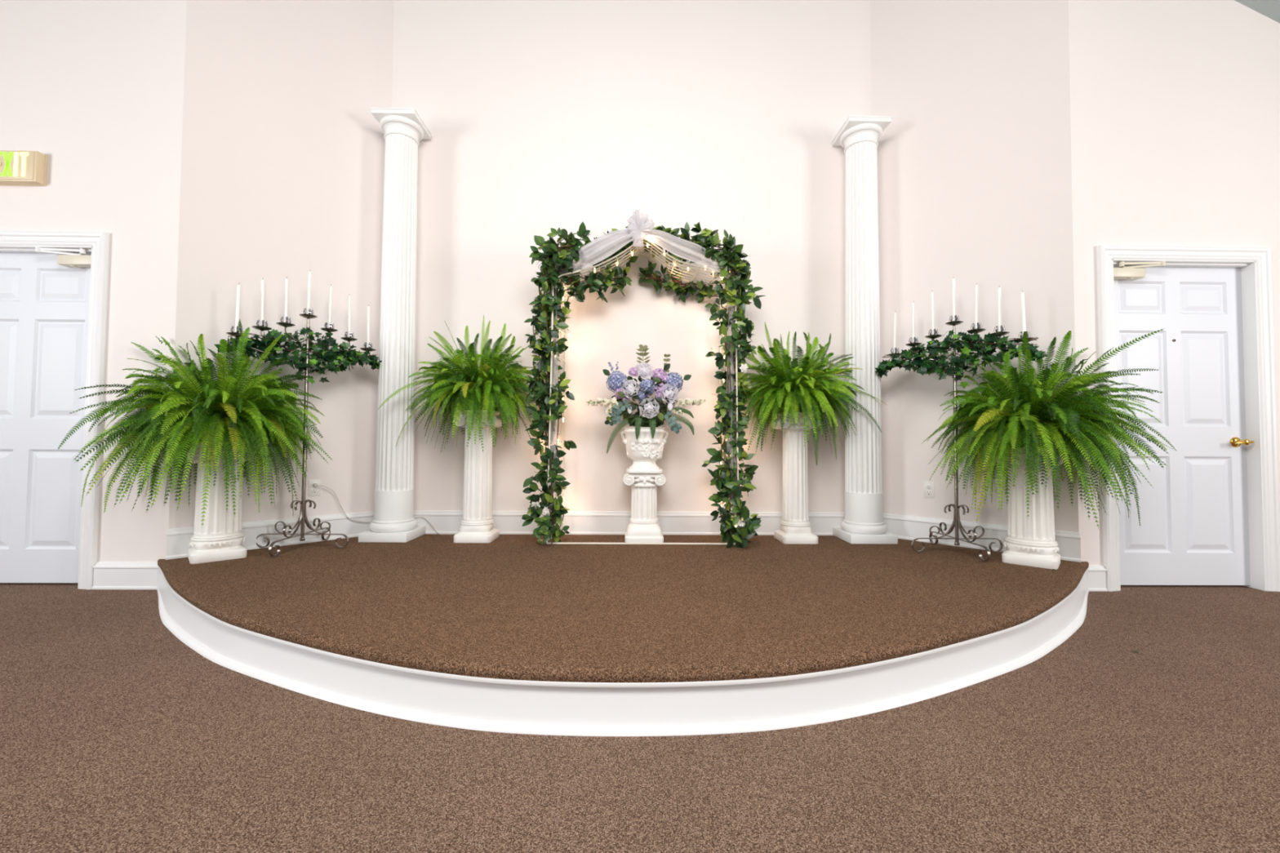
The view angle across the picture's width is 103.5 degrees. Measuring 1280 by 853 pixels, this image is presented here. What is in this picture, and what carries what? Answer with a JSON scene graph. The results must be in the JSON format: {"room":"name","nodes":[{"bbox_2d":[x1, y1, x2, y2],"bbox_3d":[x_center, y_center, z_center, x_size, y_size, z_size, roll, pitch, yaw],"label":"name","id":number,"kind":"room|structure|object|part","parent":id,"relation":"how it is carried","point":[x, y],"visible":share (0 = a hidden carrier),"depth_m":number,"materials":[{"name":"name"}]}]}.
{"room":"wedding chapel","nodes":[
{"label":"wedding chapel","id":0,"kind":"room"},
{"bbox_2d":[0,0,186,562],"bbox_3d":[-4.226,-1.190,3.104,2.843,4.292,0.120,0,-2,-1],"label":"wall","id":1,"kind":"structure","parent":0,"point":[95,87],"depth_m":3.07,"materials":[{"name":"paint"}]},
{"bbox_2d":[0,150,47,186],"bbox_3d":[-3.761,-1.557,3.031,0.318,0.194,0.064,0,-2,-1],"label":"exit sign","id":2,"kind":"object","parent":1,"relation":"attached to","point":[19,168],"visible":1,"depth_m":3.01,"materials":[{"name":"beige plastic"}]},
{"bbox_2d":[0,246,91,582],"bbox_3d":[-3.767,-0.068,3.056,0.908,2.024,0.131,0,-2,-1],"label":"door","id":3,"kind":"structure","parent":1,"relation":"in","point":[45,297],"depth_m":3.08,"materials":[{"name":"white paint"}]},
{"bbox_3d":[-3.503,-1.058,3.061,0.266,0.040,0.050,1,-2,-6],"label":"closer arm","id":4,"kind":"part","parent":3,"relation":"part of","materials":[{"name":"white paint"}]},
{"bbox_2d":[0,231,109,589],"bbox_3d":[-3.767,-0.108,3.064,1.084,2.132,0.150,0,-2,-1],"label":"trim","id":5,"kind":"structure","parent":1,"relation":"attached to","point":[96,244],"depth_m":3.02,"materials":[{"name":"white paint"}]},
{"bbox_2d":[91,561,159,589],"bbox_3d":[-3.018,0.884,2.987,0.422,0.155,0.026,0,-2,-1],"label":"baseboard","id":6,"kind":"structure","parent":1,"relation":"attached to","point":[107,575],"depth_m":2.98,"materials":[{"name":"white paint"}]},
{"bbox_2d":[168,0,394,528],"bbox_3d":[-2.430,-1.376,3.553,0.120,4.715,1.209,-1,-2,44],"label":"wall","id":7,"kind":"structure","parent":0,"point":[283,152],"depth_m":3.49,"materials":[{"name":"paint"}]},
{"bbox_2d":[165,511,373,559],"bbox_3d":[-2.394,0.717,3.434,0.026,0.177,1.220,-1,-2,44],"label":"baseboard","id":8,"kind":"structure","parent":7,"relation":"attached to","point":[178,540],"depth_m":3.40,"materials":[{"name":"white paint"}]},
{"bbox_2d":[308,479,320,496],"bbox_3d":[-2.296,0.432,3.559,0.011,0.116,0.072,-1,-2,44],"label":"wall outlet","id":9,"kind":"object","parent":7,"relation":"attached to","point":[313,491],"visible":1,"depth_m":3.56,"materials":[{"name":"plastic"}]},
{"bbox_2d":[311,488,317,493],"bbox_3d":[-2.293,0.453,3.556,0.003,0.033,0.033,-1,-2,44],"label":"receptacle","id":10,"kind":"object","parent":9,"relation":"attached to","point":[313,490],"depth_m":3.55,"materials":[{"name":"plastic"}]},
{"bbox_2d":[313,483,455,534],"bbox_3d":[-1.878,0.616,3.774,0.953,0.412,0.181,1,-2,-21],"label":"power cord","id":11,"kind":"object","parent":9,"relation":"attached to","point":[314,484],"visible":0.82,"depth_m":3.68,"materials":[{"name":"plastic"}]},
{"bbox_2d":[391,0,871,511],"bbox_3d":[-0.058,-1.823,4.055,3.821,5.670,0.120,0,-2,-1],"label":"wall","id":12,"kind":"structure","parent":0,"point":[540,116],"depth_m":4.00,"materials":[{"name":"paint"}]},
{"bbox_2d":[413,510,844,535],"bbox_3d":[-0.073,0.746,3.903,3.821,0.177,0.026,0,-2,-1],"label":"baseboard","id":13,"kind":"structure","parent":12,"relation":"attached to","point":[444,522],"depth_m":3.90,"materials":[{"name":"white paint"}]},
{"bbox_2d":[0,582,1279,852],"bbox_3d":[-0.013,0.916,0.059,11.200,0.050,8.300,0,-2,-1],"label":"floor","id":14,"kind":"structure","parent":0,"point":[117,735],"depth_m":1.39,"materials":[{"name":"carpet"}]},
{"bbox_2d":[156,533,1088,736],"bbox_3d":[-0.056,0.885,2.718,5.630,0.174,2.387,0,-2,-1],"label":"stage","id":15,"kind":"object","parent":14,"relation":"on","point":[509,633],"visible":1,"depth_m":2.02,"materials":[{"name":"carpet"}]},
{"bbox_2d":[186,442,253,564],"bbox_3d":[-2.558,0.445,3.068,0.304,0.696,0.263,2,-2,-44],"label":"pedestal","id":16,"kind":"object","parent":15,"relation":"on","point":[221,537],"visible":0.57,"depth_m":2.98,"materials":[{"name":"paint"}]},
{"bbox_2d":[57,319,332,528],"bbox_3d":[-2.518,-0.056,2.877,1.320,1.229,0.873,1,-2,-33],"label":"potted fern","id":17,"kind":"object","parent":16,"relation":"on","point":[211,411],"visible":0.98,"depth_m":2.86,"materials":[{"name":"green plant"}]},
{"bbox_2d":[226,308,376,556],"bbox_3d":[-2.215,0.006,3.338,0.625,1.578,0.635,0,-2,-1],"label":"candelabra","id":18,"kind":"object","parent":15,"relation":"on","point":[303,518],"visible":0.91,"depth_m":3.32,"materials":[{"name":"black metal"}]},
{"bbox_3d":[-2.467,-0.587,3.087,0.060,0.046,0.061,0,-2,-1],"label":"prong crown","id":19,"kind":"part","parent":18,"relation":"part of","materials":[{"name":"silver metal"}]},
{"bbox_2d":[235,284,240,332],"bbox_3d":[-2.463,-0.724,3.090,0.020,0.316,0.020,2,-1,-1],"label":"taper candle","id":20,"kind":"object","parent":18,"relation":"on","point":[238,286],"visible":0.91,"depth_m":3.08,"materials":[{"name":"wax"}]},
{"bbox_3d":[-2.381,-0.644,3.179,0.060,0.046,0.061,0,-2,-1],"label":"prong crown","id":21,"kind":"part","parent":18,"relation":"part of","materials":[{"name":"silver metal"}]},
{"bbox_2d":[260,280,264,325],"bbox_3d":[-2.383,-0.780,3.182,0.020,0.316,0.020,0,-2,-1],"label":"taper candle","id":22,"kind":"object","parent":18,"relation":"on","point":[262,289],"visible":0.91,"depth_m":3.18,"materials":[{"name":"wax"}]},
{"bbox_3d":[-2.342,-0.502,3.216,0.008,0.112,0.383,-1,-2,44],"label":"arm","id":23,"kind":"part","parent":18,"relation":"part of","materials":[{"name":"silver metal"}]},
{"bbox_3d":[-2.298,-0.558,3.264,0.008,0.117,0.257,-1,-2,44],"label":"arm","id":24,"kind":"part","parent":18,"relation":"part of","materials":[{"name":"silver metal"}]},
{"bbox_3d":[-2.296,-0.684,3.270,0.060,0.046,0.061,0,-2,-1],"label":"prong crown","id":25,"kind":"part","parent":18,"relation":"part of","materials":[{"name":"silver metal"}]},
{"bbox_2d":[284,276,288,322],"bbox_3d":[-2.297,-0.819,3.275,0.020,0.311,0.020,0,-2,-1],"label":"taper candle","id":26,"kind":"object","parent":18,"relation":"on","point":[286,303],"visible":0.91,"depth_m":3.27,"materials":[{"name":"wax"}]},
{"bbox_3d":[-2.255,-0.606,3.311,0.008,0.106,0.133,-1,-2,44],"label":"arm","id":27,"kind":"part","parent":18,"relation":"part of","materials":[{"name":"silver metal"}]},
{"bbox_2d":[213,327,382,384],"bbox_3d":[-2.200,-0.471,3.350,0.972,0.386,0.288,2,-2,-44],"label":"ivy garland","id":28,"kind":"object","parent":18,"relation":"attached to","point":[351,357],"visible":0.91,"depth_m":3.35,"materials":[{"name":"green plant"}]},
{"bbox_3d":[-2.210,-0.759,3.362,0.060,0.046,0.061,0,-2,-1],"label":"prong crown","id":29,"kind":"part","parent":18,"relation":"part of","materials":[{"name":"silver metal"}]},
{"bbox_2d":[306,271,311,313],"bbox_3d":[-2.206,-0.892,3.364,0.020,0.309,0.020,2,-1,-1],"label":"taper candle","id":30,"kind":"object","parent":18,"relation":"on","point":[308,300],"visible":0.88,"depth_m":3.36,"materials":[{"name":"wax"}]},
{"bbox_3d":[-2.125,-0.684,3.450,0.060,0.046,0.061,0,-2,-1],"label":"prong crown","id":31,"kind":"part","parent":18,"relation":"part of","materials":[{"name":"silver metal"}]},
{"bbox_2d":[327,284,332,327],"bbox_3d":[-2.122,-0.819,3.455,0.020,0.314,0.020,1,-2,-1],"label":"taper candle","id":32,"kind":"object","parent":18,"relation":"on","point":[331,286],"visible":0.91,"depth_m":3.45,"materials":[{"name":"wax"}]},
{"bbox_2d":[347,295,351,337],"bbox_3d":[-2.042,-0.775,3.542,0.020,0.319,0.020,-1,-2,-1],"label":"taper candle","id":33,"kind":"object","parent":18,"relation":"on","point":[348,296],"visible":0.92,"depth_m":3.54,"materials":[{"name":"wax"}]},
{"bbox_3d":[-2.040,-0.636,3.538,0.060,0.046,0.061,0,-2,-1],"label":"prong crown","id":34,"kind":"part","parent":18,"relation":"part of","materials":[{"name":"silver metal"}]},
{"bbox_2d":[366,305,369,347],"bbox_3d":[-1.954,-0.718,3.628,0.020,0.323,0.020,0,-1,-1],"label":"taper candle","id":35,"kind":"object","parent":18,"relation":"on","point":[368,306],"visible":0.91,"depth_m":3.62,"materials":[{"name":"wax"}]},
{"bbox_3d":[-1.954,-0.577,3.626,0.060,0.046,0.061,0,-2,-1],"label":"prong crown","id":36,"kind":"part","parent":18,"relation":"part of","materials":[{"name":"silver metal"}]},
{"bbox_2d":[358,106,432,542],"bbox_3d":[-1.798,-0.738,3.747,0.336,3.112,0.336,0,-2,-1],"label":"column","id":37,"kind":"structure","parent":15,"relation":"on","point":[393,521],"depth_m":3.66,"materials":[{"name":"white paint"}]},
{"bbox_2d":[453,409,503,542],"bbox_3d":[-1.179,0.353,3.678,0.308,0.934,0.264,0,-2,-1],"label":"pedestal","id":38,"kind":"object","parent":15,"relation":"on","point":[477,526],"visible":0.78,"depth_m":3.59,"materials":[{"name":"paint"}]},
{"bbox_2d":[377,315,538,451],"bbox_3d":[-1.230,-0.328,3.579,1.120,1.036,0.743,0,-2,3],"label":"potted fern","id":39,"kind":"object","parent":38,"relation":"on","point":[486,386],"visible":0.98,"depth_m":3.50,"materials":[{"name":"green plant"}]},
{"bbox_2d":[466,397,490,409],"bbox_3d":[-1.176,-0.182,3.694,0.228,0.138,0.228,0,-2,-1],"label":"pot","id":40,"kind":"object","parent":39,"relation":"attached to","point":[481,397],"depth_m":3.62,"materials":[{"name":"plastic"}]},
{"bbox_3d":[-0.049,0.832,2.311,5.630,0.024,1.493,0,-2,-1],"label":"lip moulding","id":41,"kind":"part","parent":15,"relation":"part of","materials":[{"name":"white paint"}]},
{"bbox_2d":[546,240,738,545],"bbox_3d":[0.026,-0.255,3.713,1.347,2.167,0.343,0,-2,-1],"label":"arch","id":42,"kind":"object","parent":15,"relation":"on","point":[651,242],"visible":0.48,"depth_m":3.63,"materials":[{"name":"metal"}]},
{"bbox_2d":[521,265,577,545],"bbox_3d":[-0.628,-0.190,3.571,0.406,2.145,0.447,2,-2,-35],"label":"leaf garland","id":43,"kind":"object","parent":42,"relation":"hanging from","point":[544,304],"visible":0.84,"depth_m":3.52,"materials":[{"name":"green plant"}]},
{"bbox_3d":[-0.629,-0.092,3.532,0.033,1.810,0.011,0,-2,-1],"label":"post","id":44,"kind":"part","parent":42,"relation":"part of","materials":[{"name":"metal"}]},
{"bbox_2d":[557,411,564,443],"label":"string lights","id":45,"kind":"object","parent":42,"relation":"attached to","point":[563,411],"depth_m":3.65},
{"bbox_3d":[-0.578,-0.081,3.863,0.019,1.810,0.011,0,-2,-1],"label":"post","id":46,"kind":"part","parent":42,"relation":"part of","materials":[{"name":"metal"}]},
{"bbox_2d":[555,257,631,302],"bbox_3d":[-0.336,-1.072,3.692,0.614,0.322,0.299,1,-2,-23],"label":"leaf garland","id":47,"kind":"object","parent":42,"relation":"hanging from","point":[599,282],"visible":0.88,"depth_m":3.69,"materials":[{"name":"green plant"}]},
{"bbox_2d":[611,243,657,266],"label":"string lights","id":48,"kind":"object","parent":42,"relation":"attached to","point":[647,245],"depth_m":3.68},
{"bbox_2d":[528,222,751,291],"bbox_3d":[0.020,-1.230,3.642,1.550,0.618,0.606,0,-2,-1],"label":"leaf garland","id":49,"kind":"object","parent":42,"relation":"attached to","point":[553,255],"visible":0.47,"depth_m":3.51,"materials":[{"name":"green plant"}]},
{"bbox_2d":[546,209,737,526],"bbox_3d":[0.006,-0.374,3.534,1.392,2.265,0.201,0,-2,-1],"label":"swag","id":50,"kind":"object","parent":42,"relation":"hanging from","point":[639,228],"visible":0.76,"depth_m":3.52,"materials":[{"name":"white fabric"}]},
{"bbox_2d":[546,283,558,526],"bbox_3d":[-0.619,-0.151,3.565,0.076,1.811,0.072,0,-2,-1],"label":"drape","id":51,"kind":"object","parent":50,"relation":"hanging from","point":[555,358],"depth_m":3.57,"materials":[{"name":"white fabric"}]},
{"bbox_2d":[726,290,736,511],"bbox_3d":[0.654,-0.142,3.586,0.078,1.811,0.067,0,-2,-1],"label":"drape","id":52,"kind":"object","parent":50,"relation":"hanging from","point":[730,447],"depth_m":3.59,"materials":[{"name":"white fabric"}]},
{"bbox_2d":[638,259,719,315],"bbox_3d":[0.313,-1.082,3.862,0.652,0.407,0.208,0,-2,-1],"label":"leaf garland","id":53,"kind":"object","parent":42,"relation":"hanging from","point":[669,282],"visible":0.98,"depth_m":3.88,"materials":[{"name":"green plant"}]},
{"bbox_3d":[0.622,-0.073,3.882,0.019,1.810,0.011,0,-2,-1],"label":"post","id":54,"kind":"part","parent":42,"relation":"part of","materials":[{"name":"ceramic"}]},
{"bbox_2d":[702,270,764,548],"bbox_3d":[0.673,-0.167,3.615,0.410,2.141,0.574,0,-2,-1],"label":"leaf garland","id":55,"kind":"object","parent":42,"relation":"hanging from","point":[737,525],"visible":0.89,"depth_m":3.56,"materials":[{"name":"green plant"}]},
{"bbox_3d":[0.684,-0.083,3.553,0.033,1.810,0.011,0,-2,-1],"label":"post","id":56,"kind":"part","parent":42,"relation":"part of","materials":[{"name":"metal"}]},
{"bbox_2d":[622,467,666,542],"bbox_3d":[0.030,0.572,3.733,0.311,0.515,0.278,0,-2,-1],"label":"pedestal","id":57,"kind":"object","parent":15,"relation":"on","point":[643,526],"visible":1,"depth_m":3.63,"materials":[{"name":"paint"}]},
{"bbox_2d":[620,426,668,470],"bbox_3d":[0.033,0.162,3.745,0.312,0.306,0.312,-1,-2,28],"label":"urn","id":58,"kind":"object","parent":57,"relation":"on","point":[644,451],"visible":0.99,"depth_m":3.64,"materials":[{"name":"ceramic"}]},
{"bbox_3d":[-0.120,0.075,3.745,0.046,0.088,0.026,0,-2,-1],"label":"handle knob","id":59,"kind":"part","parent":58,"relation":"part of","materials":[{"name":"paint"}]},
{"bbox_2d":[586,344,705,453],"bbox_3d":[0.051,-0.202,3.691,0.848,0.800,0.333,0,-2,6],"label":"flower arrangement","id":60,"kind":"object","parent":58,"relation":"in","point":[667,387],"visible":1,"depth_m":3.60,"materials":[{"name":"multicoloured plant"}]},
{"bbox_3d":[0.187,0.077,3.750,0.046,0.088,0.026,0,-2,-1],"label":"handle knob","id":61,"kind":"part","parent":58,"relation":"part of","materials":[{"name":"paint"}]},
{"bbox_2d":[771,412,820,544],"bbox_3d":[1.142,0.369,3.712,0.300,0.934,0.256,0,-2,-1],"label":"pedestal","id":62,"kind":"object","parent":15,"relation":"on","point":[794,528],"visible":0.78,"depth_m":3.63,"materials":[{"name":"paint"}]},
{"bbox_2d":[737,322,886,466],"bbox_3d":[1.223,-0.243,3.633,1.123,1.037,0.741,1,-2,-9],"label":"potted fern","id":63,"kind":"object","parent":62,"relation":"on","point":[788,388],"visible":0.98,"depth_m":3.54,"materials":[{"name":"green plant"}]},
{"bbox_2d":[782,399,808,412],"bbox_3d":[1.146,-0.166,3.728,0.228,0.138,0.228,0,-2,-1],"label":"pot","id":64,"kind":"object","parent":63,"relation":"attached to","point":[800,410],"depth_m":3.64,"materials":[{"name":"plastic"}]},
{"bbox_2d":[831,115,897,543],"bbox_3d":[1.675,-0.714,3.803,0.336,3.112,0.336,0,-2,-1],"label":"column","id":65,"kind":"structure","parent":15,"relation":"on","point":[863,522],"depth_m":3.71,"materials":[{"name":"white paint"}]},
{"bbox_2d":[886,315,1034,561],"bbox_3d":[2.085,0.044,3.332,0.625,1.558,0.635,0,-2,-1],"label":"candelabra","id":66,"kind":"object","parent":15,"relation":"on","point":[957,523],"visible":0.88,"depth_m":3.31,"materials":[{"name":"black metal"}]},
{"bbox_2d":[893,311,896,352],"bbox_3d":[1.828,-0.673,3.614,0.020,0.315,0.020,2,-1,-1],"label":"taper candle","id":67,"kind":"object","parent":66,"relation":"on","point":[895,313],"visible":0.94,"depth_m":3.61,"materials":[{"name":"wax"}]},
{"bbox_3d":[1.824,-0.537,3.611,0.060,0.046,0.061,0,-2,-1],"label":"prong crown","id":68,"kind":"part","parent":66,"relation":"part of","materials":[{"name":"silver metal"}]},
{"bbox_2d":[911,302,915,342],"bbox_3d":[1.915,-0.729,3.532,0.020,0.306,0.020,1,-2,-1],"label":"taper candle","id":69,"kind":"object","parent":66,"relation":"on","point":[913,303],"visible":0.91,"depth_m":3.53,"materials":[{"name":"wax"}]},
{"bbox_3d":[1.912,-0.597,3.526,0.060,0.046,0.061,0,-2,-1],"label":"prong crown","id":70,"kind":"part","parent":66,"relation":"part of","materials":[{"name":"silver metal"}]},
{"bbox_2d":[930,292,934,334],"bbox_3d":[1.999,-0.773,3.443,0.020,0.315,0.020,-1,-1,-1],"label":"taper candle","id":71,"kind":"object","parent":66,"relation":"on","point":[931,293],"visible":0.9,"depth_m":3.44,"materials":[{"name":"wax"}]},
{"bbox_3d":[2.001,-0.637,3.440,0.060,0.046,0.061,0,-2,-1],"label":"prong crown","id":72,"kind":"part","parent":66,"relation":"part of","materials":[{"name":"silver metal"}]},
{"bbox_2d":[951,278,955,320],"bbox_3d":[2.090,-0.845,3.359,0.020,0.309,0.020,0,-2,-1],"label":"taper candle","id":73,"kind":"object","parent":66,"relation":"on","point":[953,279],"visible":0.88,"depth_m":3.35,"materials":[{"name":"wax"}]},
{"bbox_3d":[2.090,-0.711,3.355,0.060,0.046,0.061,0,-2,-1],"label":"prong crown","id":74,"kind":"part","parent":66,"relation":"part of","materials":[{"name":"silver metal"}]},
{"bbox_2d":[875,329,1046,388],"bbox_3d":[2.080,-0.445,3.369,0.296,0.391,1.007,2,-2,-38],"label":"ivy garland","id":75,"kind":"object","parent":66,"relation":"attached to","point":[926,364],"visible":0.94,"depth_m":3.32,"materials":[{"name":"green plant"}]},
{"bbox_2d":[974,284,977,328],"bbox_3d":[2.182,-0.777,3.272,0.020,0.311,0.020,2,-2,-1],"label":"taper candle","id":76,"kind":"object","parent":66,"relation":"on","point":[975,286],"visible":0.89,"depth_m":3.27,"materials":[{"name":"wax"}]},
{"bbox_3d":[2.178,-0.643,3.266,0.060,0.046,0.061,0,-2,-1],"label":"prong crown","id":77,"kind":"part","parent":66,"relation":"part of","materials":[{"name":"silver metal"}]},
{"bbox_3d":[2.179,-0.516,3.260,0.184,0.131,0.187,0,-2,-1],"label":"arm","id":78,"kind":"part","parent":66,"relation":"part of","materials":[{"name":"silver metal"}]},
{"bbox_3d":[2.224,-0.463,3.214,0.383,0.132,0.008,-1,-2,45],"label":"arm","id":79,"kind":"part","parent":66,"relation":"part of","materials":[{"name":"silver metal"}]},
{"bbox_2d":[997,285,1001,331],"bbox_3d":[2.266,-0.738,3.180,0.020,0.303,0.020,0,-1,-1],"label":"taper candle","id":80,"kind":"object","parent":66,"relation":"on","point":[999,308],"visible":0.92,"depth_m":3.17,"materials":[{"name":"wax"}]},
{"bbox_3d":[2.266,-0.608,3.178,0.060,0.046,0.061,0,-2,-1],"label":"prong crown","id":81,"kind":"part","parent":66,"relation":"part of","materials":[{"name":"silver metal"}]},
{"bbox_2d":[1020,290,1026,336],"bbox_3d":[2.351,-0.686,3.094,0.020,0.303,0.020,-1,-2,-1],"label":"taper candle","id":82,"kind":"object","parent":66,"relation":"on","point":[1022,294],"visible":0.77,"depth_m":3.09,"materials":[{"name":"wax"}]},
{"bbox_3d":[2.354,-0.556,3.089,0.060,0.046,0.061,0,-2,-1],"label":"prong crown","id":83,"kind":"part","parent":66,"relation":"part of","materials":[{"name":"silver metal"}]},
{"bbox_2d":[995,447,1062,569],"bbox_3d":[2.377,0.477,3.073,0.308,0.696,0.267,-1,-2,43],"label":"pedestal","id":84,"kind":"object","parent":15,"relation":"on","point":[1030,540],"visible":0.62,"depth_m":2.99,"materials":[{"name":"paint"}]},
{"bbox_2d":[922,328,1177,528],"bbox_3d":[2.354,0.002,2.919,1.256,1.139,0.938,-1,-2,33],"label":"potted fern","id":85,"kind":"object","parent":84,"relation":"on","point":[1029,416],"visible":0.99,"depth_m":2.84,"materials":[{"name":"green plant"}]},
{"bbox_2d":[871,0,1079,532],"bbox_3d":[2.322,-1.343,3.629,1.209,4.715,0.120,-1,-2,45],"label":"wall","id":86,"kind":"structure","parent":0,"point":[974,153],"depth_m":3.58,"materials":[{"name":"paint"}]},
{"bbox_2d":[923,481,934,497],"bbox_3d":[2.109,0.463,3.682,0.072,0.116,0.011,-1,-2,45],"label":"wall outlet","id":87,"kind":"object","parent":86,"relation":"attached to","point":[928,486],"visible":1,"depth_m":3.68,"materials":[{"name":"plastic"}]},
{"bbox_2d":[883,513,1081,562],"bbox_3d":[2.261,0.749,3.509,1.220,0.177,0.026,-1,-2,45],"label":"baseboard","id":88,"kind":"structure","parent":86,"relation":"attached to","point":[906,527],"depth_m":3.50,"materials":[{"name":"white paint"}]},
{"bbox_2d":[1068,0,1279,564],"bbox_3d":[4.129,-1.131,3.238,2.843,4.292,0.120,0,-2,-1],"label":"wall","id":89,"kind":"structure","parent":0,"point":[1175,104],"depth_m":3.19,"materials":[{"name":"paint"}]},
{"bbox_2d":[1085,564,1107,591],"bbox_3d":[2.764,0.926,3.080,0.158,0.152,0.026,0,-2,-1],"label":"baseboard","id":90,"kind":"structure","parent":89,"relation":"attached to","point":[1095,574],"depth_m":3.08,"materials":[{"name":"white paint"}]},
{"bbox_2d":[1113,260,1253,585],"bbox_3d":[3.392,-0.018,3.170,0.908,2.024,0.131,0,-2,-1],"label":"door","id":91,"kind":"structure","parent":89,"relation":"in","point":[1193,529],"depth_m":3.19,"materials":[{"name":"white paint"}]},
{"bbox_3d":[3.142,-1.012,3.167,0.266,0.040,0.050,0,-2,4],"label":"closer arm","id":92,"kind":"part","parent":91,"relation":"part of","materials":[{"name":"metal"}]},
{"bbox_3d":[3.756,0.098,3.161,0.106,0.066,0.070,0,-2,-1],"label":"handle","id":93,"kind":"part","parent":91,"relation":"part of","materials":[{"name":"gold metal"}]},
{"bbox_2d":[1096,244,1279,591],"bbox_3d":[3.392,-0.058,3.178,1.084,2.132,0.150,0,-2,-1],"label":"trim","id":94,"kind":"structure","parent":89,"relation":"attached to","point":[1255,264],"depth_m":3.13,"materials":[{"name":"white paint"}]},
{"bbox_2d":[1234,0,1279,23],"bbox_3d":[0.015,-3.357,0.191,11.600,3.000,8.300,0,-2,-1],"label":"ceiling","id":95,"kind":"structure","parent":0,"point":[1270,9],"depth_m":3.19,"materials":[{"name":"grey paint"}]}
]}

